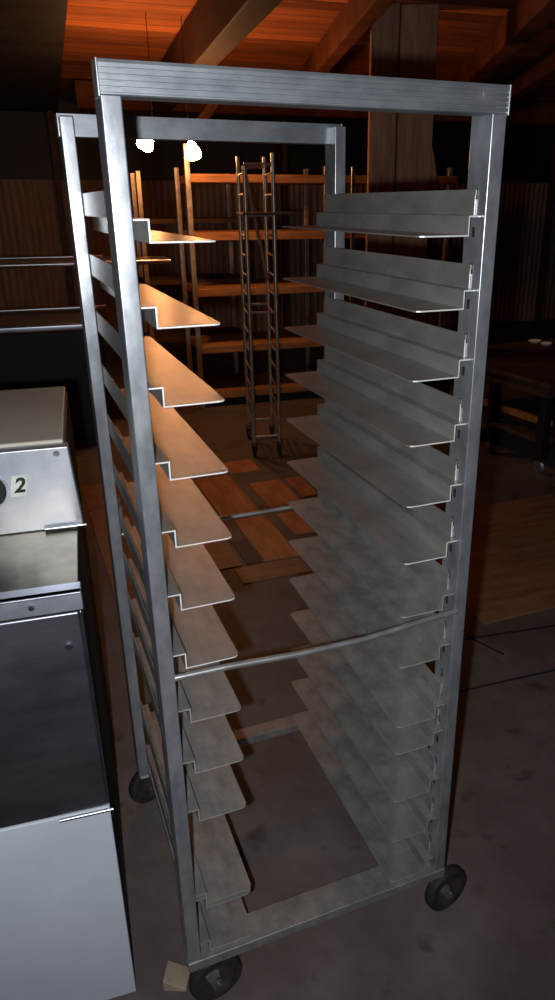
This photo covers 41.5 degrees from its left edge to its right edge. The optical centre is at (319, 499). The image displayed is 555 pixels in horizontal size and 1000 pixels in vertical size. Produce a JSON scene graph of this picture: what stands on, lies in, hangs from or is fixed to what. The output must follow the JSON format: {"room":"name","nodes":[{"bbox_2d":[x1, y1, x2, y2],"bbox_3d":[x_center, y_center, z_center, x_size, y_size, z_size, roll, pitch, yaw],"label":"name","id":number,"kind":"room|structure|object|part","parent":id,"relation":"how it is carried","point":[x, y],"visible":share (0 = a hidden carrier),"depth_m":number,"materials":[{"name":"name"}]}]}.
{"room":"commercial kitchen","nodes":[
{"label":"commercial kitchen","id":0,"kind":"room"},
{"bbox_2d":[0,179,554,345],"bbox_3d":[0.182,-3.095,9.392,12.600,1.840,0.060,-8,23,-17],"label":"wall","id":1,"kind":"structure","parent":0,"point":[30,225],"depth_m":8.90,"materials":[{"name":"wood"}]},
{"bbox_2d":[46,111,75,305],"bbox_3d":[-2.863,-2.963,8.213,0.060,2.500,0.118,-8,23,-17],"label":"trim","id":2,"kind":"structure","parent":1,"relation":"attached to","point":[49,114],"depth_m":8.02,"materials":[{"name":"brown wood"}]},
{"bbox_2d":[0,91,554,182],"bbox_3d":[0.175,-4.349,8.893,12.600,0.860,0.101,-8,23,-17],"label":"trim","id":3,"kind":"structure","parent":1,"relation":"attached to","point":[25,148],"depth_m":8.52,"materials":[{"name":"black paint"}]},
{"bbox_2d":[279,119,289,329],"bbox_3d":[-0.423,-3.285,8.987,0.060,2.500,0.118,-8,23,-17],"label":"trim","id":4,"kind":"structure","parent":1,"relation":"attached to","point":[283,147],"depth_m":8.96,"materials":[{"name":"brown wood"}]},
{"bbox_2d":[534,129,554,321],"bbox_3d":[3.171,-3.759,10.127,0.060,2.500,0.118,-8,23,-17],"label":"trim","id":5,"kind":"structure","parent":1,"relation":"attached to","point":[550,202],"depth_m":10.15,"materials":[{"name":"brown wood"}]},
{"bbox_2d":[60,0,554,101],"bbox_3d":[1.970,-2.826,3.868,13.000,0.080,11.800,-8,23,-17],"label":"ceiling","id":6,"kind":"structure","parent":0,"point":[285,39],"depth_m":5.24,"materials":[{"name":"brown wood"}]},
{"bbox_2d":[136,13,152,151],"bbox_3d":[-1.154,-2.688,4.716,0.110,0.794,0.126,14,26,30],"label":"light bulb","id":7,"kind":"object","parent":6,"relation":"hanging from","point":[145,145],"visible":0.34,"depth_m":4.80,"materials":[{"name":"glass"}]},
{"bbox_3d":[-1.157,-2.380,4.834,0.111,0.134,0.112,-9,24,-21],"label":"glass bulb","id":8,"kind":"part","parent":7,"relation":"part of","materials":[{"name":"white glass"}]},
{"bbox_3d":[-1.096,-2.773,4.702,0.015,0.625,0.005,-9,24,-21],"label":"cord","id":9,"kind":"part","parent":7,"relation":"part of","materials":[{"name":"rubber"}]},
{"bbox_2d":[181,19,200,160],"bbox_3d":[-0.861,-2.711,4.833,0.111,0.841,0.112,-9,24,-21],"label":"light bulb","id":10,"kind":"object","parent":6,"relation":"hanging from","point":[192,152],"visible":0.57,"depth_m":4.93,"materials":[{"name":"glass"},{"name":"metal"},{"name":"rubber"}]},
{"bbox_3d":[-0.882,-2.789,4.792,0.008,0.665,0.005,-9,24,-21],"label":"cord","id":11,"kind":"part","parent":10,"relation":"part of","materials":[{"name":"rubber"}]},
{"bbox_3d":[-0.860,-2.383,4.966,0.111,0.133,0.112,-9,24,-21],"label":"glass bulb","id":12,"kind":"part","parent":10,"relation":"part of","materials":[{"name":"white glass"}]},
{"bbox_2d":[196,104,221,118],"bbox_3d":[-1.045,-3.880,7.186,0.418,0.417,0.070,4,22,10],"label":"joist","id":13,"kind":"object","parent":6,"relation":"attached to","point":[209,110],"visible":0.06,"depth_m":7.19,"materials":[{"name":"brown wood"}]},
{"bbox_2d":[150,0,282,114],"bbox_3d":[-0.716,-2.899,4.577,0.151,0.290,5.926,-7,23,-16],"label":"joist","id":14,"kind":"object","parent":6,"relation":"attached to","point":[212,29],"visible":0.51,"depth_m":4.09,"materials":[{"name":"brown wood"}]},
{"bbox_2d":[74,80,554,125],"bbox_3d":[1.044,-4.373,8.145,7.200,0.240,0.140,-8,23,-17],"label":"girder","id":15,"kind":"object","parent":6,"relation":"attached to","point":[522,112],"visible":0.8,"depth_m":7.72,"materials":[{"name":"brown wood"}]},
{"bbox_2d":[299,0,394,72],"bbox_3d":[0.027,-3.338,5.520,0.102,0.170,4.283,-3,22,-8],"label":"joist","id":16,"kind":"object","parent":6,"relation":"attached to","point":[356,17],"visible":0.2,"depth_m":4.50,"materials":[{"name":"brown wood"}]},
{"bbox_2d":[449,0,554,82],"bbox_3d":[1.287,-3.569,6.079,0.132,0.180,5.706,1,22,2],"label":"joist","id":17,"kind":"object","parent":6,"relation":"attached to","point":[524,19],"visible":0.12,"depth_m":4.65,"materials":[{"name":"brown wood"}]},
{"bbox_2d":[500,44,554,102],"bbox_3d":[1.845,-3.800,6.645,0.121,0.180,3.604,0,22,1],"label":"joist","id":18,"kind":"object","parent":6,"relation":"attached to","point":[541,69],"visible":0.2,"depth_m":6.09,"materials":[{"name":"brown wood"}]},
{"bbox_2d":[75,319,554,999],"bbox_3d":[1.708,-0.324,5.125,13.000,0.100,12.000,-9,24,-21],"label":"floor","id":19,"kind":"structure","parent":0,"point":[293,835],"depth_m":2.09,"materials":[{"name":"concrete"}]},
{"bbox_2d":[0,386,135,999],"bbox_3d":[-0.843,0.435,1.590,0.736,1.164,0.777,-7,23,-16],"label":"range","id":20,"kind":"object","parent":19,"relation":"on","point":[65,934],"visible":1,"depth_m":1.38,"materials":[{"name":"metal"}]},
{"bbox_3d":[-0.819,0.011,1.324,0.732,0.166,0.030,-7,23,-16],"label":"control panel","id":21,"kind":"part","parent":20,"relation":"part of","materials":[{"name":"silver metal"}]},
{"bbox_3d":[-0.742,0.417,1.196,0.716,0.418,0.016,-7,23,-16],"label":"door","id":22,"kind":"part","parent":20,"relation":"part of","materials":[{"name":"silver metal"}]},
{"bbox_3d":[-0.739,0.856,1.378,0.720,0.518,0.014,-7,23,-16],"label":"panel","id":23,"kind":"part","parent":20,"relation":"part of","materials":[{"name":"metal"}]},
{"bbox_2d":[0,255,170,444],"bbox_3d":[-2.101,-1.053,5.152,2.190,1.254,0.832,-8,23,-17],"label":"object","id":24,"kind":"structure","parent":19,"relation":"on","point":[41,347],"depth_m":4.91,"materials":[{"name":"black paint"}]},
{"bbox_2d":[0,309,99,334],"bbox_3d":[-2.354,-1.209,4.999,1.660,0.060,0.825,-8,23,-17],"label":"countertop","id":25,"kind":"structure","parent":24,"relation":"on","point":[13,323],"depth_m":4.84,"materials":[{"name":"silver metal"}]},
{"bbox_3d":[-2.212,-1.148,4.643,1.660,0.121,0.079,-8,23,-17],"label":"hand rail","id":26,"kind":"part","parent":24,"relation":"part of","materials":[{"name":"silver metal"}]},
{"bbox_2d":[81,480,138,605],"bbox_3d":[-0.929,0.158,3.817,0.460,0.005,1.550,-9,24,-21],"label":"board","id":27,"kind":"object","parent":19,"relation":"on","point":[93,495],"visible":0.24,"depth_m":3.92,"materials":[{"name":"brown wood"}]},
{"bbox_2d":[163,960,189,991],"bbox_3d":[-0.311,1.042,1.598,0.050,0.029,0.050,1,22,2],"label":"wedge","id":28,"kind":"object","parent":19,"relation":"on","point":[176,977],"visible":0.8,"depth_m":1.59,"materials":[{"name":"beige wood"}]},
{"bbox_2d":[129,171,248,374],"bbox_3d":[-1.162,-1.984,6.663,0.890,1.840,0.490,-8,23,-17],"label":"shelving","id":29,"kind":"object","parent":19,"relation":"on","point":[162,336],"visible":0.61,"depth_m":6.57,"materials":[{"name":"wood"}]},
{"bbox_3d":[-1.637,-2.011,6.733,0.040,1.840,0.040,-8,23,-17],"label":"post","id":30,"kind":"part","parent":29,"relation":"part of","materials":[{"name":"wood"}]},
{"bbox_3d":[-1.491,-1.852,6.338,0.040,1.840,0.040,-8,23,-17],"label":"post","id":31,"kind":"part","parent":29,"relation":"part of","materials":[{"name":"wood"}]},
{"bbox_3d":[-1.162,-2.012,6.652,0.890,0.040,0.490,-8,23,-17],"label":"shelf","id":32,"kind":"part","parent":29,"relation":"part of","materials":[{"name":"brown wood"}]},
{"bbox_3d":[-1.161,-1.549,6.839,0.890,0.040,0.490,-8,23,-17],"label":"shelf","id":33,"kind":"part","parent":29,"relation":"part of","materials":[{"name":"brown wood"}]},
{"bbox_3d":[-1.164,-2.476,6.464,0.890,0.040,0.490,-8,23,-17],"label":"shelf","id":34,"kind":"part","parent":29,"relation":"part of","materials":[{"name":"brown wood"}]},
{"bbox_3d":[-0.833,-2.117,6.988,0.040,1.840,0.040,-8,23,-17],"label":"post","id":35,"kind":"part","parent":29,"relation":"part of","materials":[{"name":"wood"}]},
{"bbox_3d":[-0.687,-1.958,6.593,0.040,1.840,0.040,-8,23,-17],"label":"post","id":36,"kind":"part","parent":29,"relation":"part of","materials":[{"name":"wood"}]},
{"bbox_2d":[203,540,242,569],"bbox_3d":[-0.478,0.261,3.559,0.120,0.005,0.330,-9,24,-21],"label":"board","id":37,"kind":"object","parent":19,"relation":"on","point":[223,556],"visible":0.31,"depth_m":3.53,"materials":[{"name":"brown wood"}]},
{"bbox_2d":[194,475,258,515],"bbox_3d":[-0.551,-0.030,4.279,0.220,0.005,0.640,-9,24,-21],"label":"board","id":38,"kind":"object","parent":19,"relation":"on","point":[222,492],"visible":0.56,"depth_m":4.26,"materials":[{"name":"brown wood"}]},
{"bbox_2d":[223,459,260,473],"bbox_3d":[-0.510,-0.218,4.741,0.200,0.005,0.230,-9,24,-21],"label":"board","id":39,"kind":"object","parent":19,"relation":"on","point":[240,466],"visible":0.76,"depth_m":4.73,"materials":[{"name":"brown wood"}]},
{"bbox_2d":[231,539,262,564],"bbox_3d":[-0.356,0.254,3.576,0.080,0.005,0.270,-9,24,-21],"label":"board","id":40,"kind":"object","parent":19,"relation":"on","point":[245,550],"visible":1,"depth_m":3.56,"materials":[{"name":"brown wood"}]},
{"bbox_2d":[234,515,298,561],"bbox_3d":[-0.279,0.189,3.736,0.175,0.005,0.530,-9,24,-21],"label":"board","id":41,"kind":"object","parent":19,"relation":"on","point":[261,533],"visible":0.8,"depth_m":3.71,"materials":[{"name":"brown wood"}]},
{"bbox_2d":[236,153,301,456],"bbox_3d":[-0.319,-1.246,4.806,0.360,1.860,0.495,-4,22,-10],"label":"tube rack","id":42,"kind":"object","parent":19,"relation":"on","point":[246,187],"visible":1,"depth_m":4.72,"materials":[{"name":"metal"}]},
{"bbox_3d":[-0.514,-1.353,4.953,0.025,1.770,0.024,-4,22,-10],"label":"post","id":43,"kind":"part","parent":42,"relation":"part of","materials":[{"name":"metal"}]},
{"bbox_3d":[-0.437,-1.166,4.583,0.025,1.700,0.024,-4,22,-10],"label":"post","id":44,"kind":"part","parent":42,"relation":"part of","materials":[{"name":"metal"}]},
{"bbox_3d":[-0.347,-1.365,4.982,0.025,1.770,0.024,-4,22,-10],"label":"post","id":45,"kind":"part","parent":42,"relation":"part of","materials":[{"name":"metal"}]},
{"bbox_2d":[237,212,301,214],"bbox_3d":[-0.319,-1.796,4.572,0.360,0.015,0.440,-4,22,-10],"label":"tray","id":46,"kind":"object","parent":42,"relation":"on","point":[238,213],"depth_m":4.38,"materials":[{"name":"brown wood"}]},
{"bbox_3d":[-0.270,-1.210,4.599,0.025,1.770,0.024,-4,22,-10],"label":"post","id":47,"kind":"part","parent":42,"relation":"part of","materials":[{"name":"metal"}]},
{"bbox_2d":[234,557,310,583],"bbox_3d":[-0.218,0.326,3.395,0.325,0.005,0.155,-9,24,-21],"label":"board","id":48,"kind":"object","parent":19,"relation":"on","point":[292,566],"visible":1,"depth_m":3.39,"materials":[{"name":"brown wood"}]},
{"bbox_2d":[249,479,300,507],"bbox_3d":[-0.260,-0.042,4.305,0.200,0.005,0.410,-9,24,-21],"label":"board","id":49,"kind":"object","parent":19,"relation":"on","point":[274,493],"visible":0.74,"depth_m":4.30,"materials":[{"name":"brown wood"}]},
{"bbox_2d":[55,57,511,999],"bbox_3d":[-0.094,0.111,1.607,0.712,1.746,0.724,-9,24,-21],"label":"rack","id":50,"kind":"object","parent":19,"relation":"on","point":[372,595],"visible":1,"depth_m":1.47,"materials":[{"name":"metal"}]},
{"bbox_3d":[-0.236,-0.783,1.546,0.606,0.040,0.034,-9,24,-21],"label":"rail","id":51,"kind":"part","parent":50,"relation":"part of","materials":[{"name":"metal"}]},
{"bbox_3d":[-0.234,0.044,1.889,0.559,0.013,0.011,-9,24,-21],"label":"cross rod","id":52,"kind":"part","parent":50,"relation":"part of","materials":[{"name":"silver metal"}]},
{"bbox_3d":[0.003,-0.568,1.013,0.606,0.040,0.034,-9,24,-21],"label":"rail","id":53,"kind":"part","parent":50,"relation":"part of","materials":[{"name":"metal"}]},
{"bbox_3d":[0.013,0.266,1.337,0.559,0.023,0.015,-9,24,-21],"label":"cross rod","id":54,"kind":"part","parent":50,"relation":"part of","materials":[{"name":"silver metal"}]},
{"bbox_2d":[276,511,314,534],"bbox_3d":[-0.125,0.119,3.905,0.120,0.005,0.290,-9,24,-21],"label":"board","id":55,"kind":"object","parent":19,"relation":"on","point":[293,521],"visible":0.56,"depth_m":3.88,"materials":[{"name":"brown wood"}]},
{"bbox_2d":[284,476,317,496],"bbox_3d":[-0.109,-0.082,4.403,0.100,0.005,0.330,-9,24,-21],"label":"board","id":56,"kind":"object","parent":19,"relation":"on","point":[297,483],"visible":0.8,"depth_m":4.39,"materials":[{"name":"brown wood"}]},
{"bbox_2d":[173,143,457,407],"bbox_3d":[-0.009,-1.936,6.320,2.280,2.000,0.580,-8,23,-17],"label":"shelving","id":57,"kind":"object","parent":19,"relation":"on","point":[225,386],"visible":0.38,"depth_m":6.04,"materials":[{"name":"wood"}]},
{"bbox_3d":[-1.153,-1.823,6.239,0.040,1.860,0.040,-8,23,-17],"label":"post","id":58,"kind":"part","parent":57,"relation":"part of","materials":[{"name":"wood"}]},
{"bbox_3d":[-0.984,-1.704,5.756,0.040,2.000,0.040,-8,23,-17],"label":"post","id":59,"kind":"part","parent":57,"relation":"part of","materials":[{"name":"wood"}]},
{"bbox_3d":[0.010,-1.873,6.353,2.240,0.060,0.580,-8,23,-17],"label":"shelf","id":60,"kind":"part","parent":57,"relation":"part of","materials":[{"name":"brown wood"}]},
{"bbox_3d":[0.011,-1.456,6.522,2.240,0.060,0.580,-8,23,-17],"label":"shelf","id":61,"kind":"part","parent":57,"relation":"part of","materials":[{"name":"brown wood"}]},
{"bbox_3d":[0.009,-2.263,6.195,2.240,0.060,0.580,-8,23,-17],"label":"shelf","id":62,"kind":"part","parent":57,"relation":"part of","materials":[{"name":"brown wood"}]},
{"bbox_3d":[-0.112,-1.960,6.569,0.040,1.860,0.040,-8,23,-17],"label":"post","id":63,"kind":"part","parent":57,"relation":"part of","materials":[{"name":"wood"}]},
{"bbox_3d":[0.007,-2.647,6.039,2.240,0.060,0.580,-8,23,-17],"label":"shelf","id":64,"kind":"part","parent":57,"relation":"part of","materials":[{"name":"brown wood"}]},
{"bbox_3d":[0.013,-1.104,6.664,2.240,0.060,0.580,-8,23,-17],"label":"shelf","id":65,"kind":"part","parent":57,"relation":"part of","materials":[{"name":"brown wood"}]},
{"bbox_3d":[0.057,-1.776,6.113,0.040,1.860,0.040,-8,23,-17],"label":"post","id":66,"kind":"part","parent":57,"relation":"part of","materials":[{"name":"wood"}]},
{"bbox_3d":[1.097,-1.913,6.443,0.040,1.860,0.040,-8,23,-17],"label":"post","id":67,"kind":"part","parent":57,"relation":"part of","materials":[{"name":"wood"}]},
{"bbox_2d":[349,167,354,302],"bbox_3d":[0.218,-1.282,4.971,0.199,1.800,0.199,-9,24,-21],"label":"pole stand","id":68,"kind":"object","parent":19,"relation":"on","point":[352,168],"visible":0.06,"depth_m":4.68,"materials":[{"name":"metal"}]},
{"bbox_2d":[365,3,439,382],"bbox_3d":[0.557,-1.764,4.965,0.475,2.695,0.230,1,22,2],"label":"timber post","id":69,"kind":"object","parent":19,"relation":"on","point":[403,40],"visible":0.47,"depth_m":4.62,"materials":[{"name":"brown wood"}]},
{"bbox_2d":[434,494,554,624],"bbox_3d":[1.010,0.236,3.608,1.170,0.006,1.050,-9,24,-21],"label":"plywood sheet","id":70,"kind":"object","parent":19,"relation":"on","point":[511,574],"visible":0.59,"depth_m":3.47,"materials":[{"name":"brown wood"}]},
{"bbox_2d":[438,338,554,472],"bbox_3d":[1.665,-0.718,5.165,1.360,0.600,1.170,-12,25,-26],"label":"table","id":71,"kind":"object","parent":19,"relation":"on","point":[526,367],"visible":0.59,"depth_m":4.80,"materials":[{"name":"brown wood"}]},
{"bbox_3d":[0.905,-0.772,5.318,0.060,0.410,0.060,-12,25,-26],"label":"leg","id":72,"kind":"part","parent":71,"relation":"part of","materials":[{"name":"black paint"}]},
{"bbox_3d":[1.163,-0.595,4.878,0.060,0.410,0.060,-12,25,-26],"label":"leg","id":73,"kind":"part","parent":71,"relation":"part of","materials":[{"name":"black paint"}]},
{"bbox_3d":[1.275,-0.572,4.756,0.040,0.040,0.640,-12,25,-26],"label":"rail","id":74,"kind":"part","parent":71,"relation":"part of","materials":[{"name":"brown wood"}]},
{"bbox_2d":[481,391,554,443],"bbox_3d":[1.663,-0.639,5.202,1.240,0.025,1.060,-12,25,-26],"label":"shelf","id":75,"kind":"object","parent":71,"relation":"attached to","point":[520,400],"depth_m":4.93,"materials":[{"name":"brown wood"}]},
{"bbox_2d":[528,339,541,343],"bbox_3d":[1.632,-1.200,5.526,0.099,0.021,0.099,-9,24,-21],"label":"dish","id":76,"kind":"object","parent":71,"relation":"on","point":[535,341],"visible":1,"depth_m":5.52,"materials":[{"name":"white ceramic"}]},
{"bbox_3d":[1.383,-0.443,4.503,0.060,0.410,0.060,-12,25,-26],"label":"leg","id":77,"kind":"part","parent":71,"relation":"part of","materials":[{"name":"black paint"}]},
{"bbox_2d":[540,342,551,345],"bbox_3d":[1.687,-1.160,5.427,0.089,0.021,0.089,-9,24,-21],"label":"dish","id":78,"kind":"object","parent":71,"relation":"on","point":[542,343],"visible":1,"depth_m":5.41,"materials":[{"name":"white ceramic"}]},
{"bbox_2d":[459,625,554,691],"bbox_3d":[1.101,0.528,2.891,1.573,0.002,0.321,-7,23,-17],"label":"trim","id":79,"kind":"structure","parent":19,"relation":"on","point":[542,627],"depth_m":2.79,"materials":[{"name":"black metal"}]},
{"bbox_3d":[-3.999,-0.710,2.397,0.100,2.700,11.200,-8,23,-17],"label":"wall","id":80,"kind":"structure","parent":0,"visible":0},
{"bbox_2d":[0,0,67,111],"bbox_3d":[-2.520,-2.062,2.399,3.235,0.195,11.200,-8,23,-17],"label":"range hood","id":81,"kind":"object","parent":80,"relation":"attached to","point":[32,32],"depth_m":4.75,"materials":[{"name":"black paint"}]}
]}

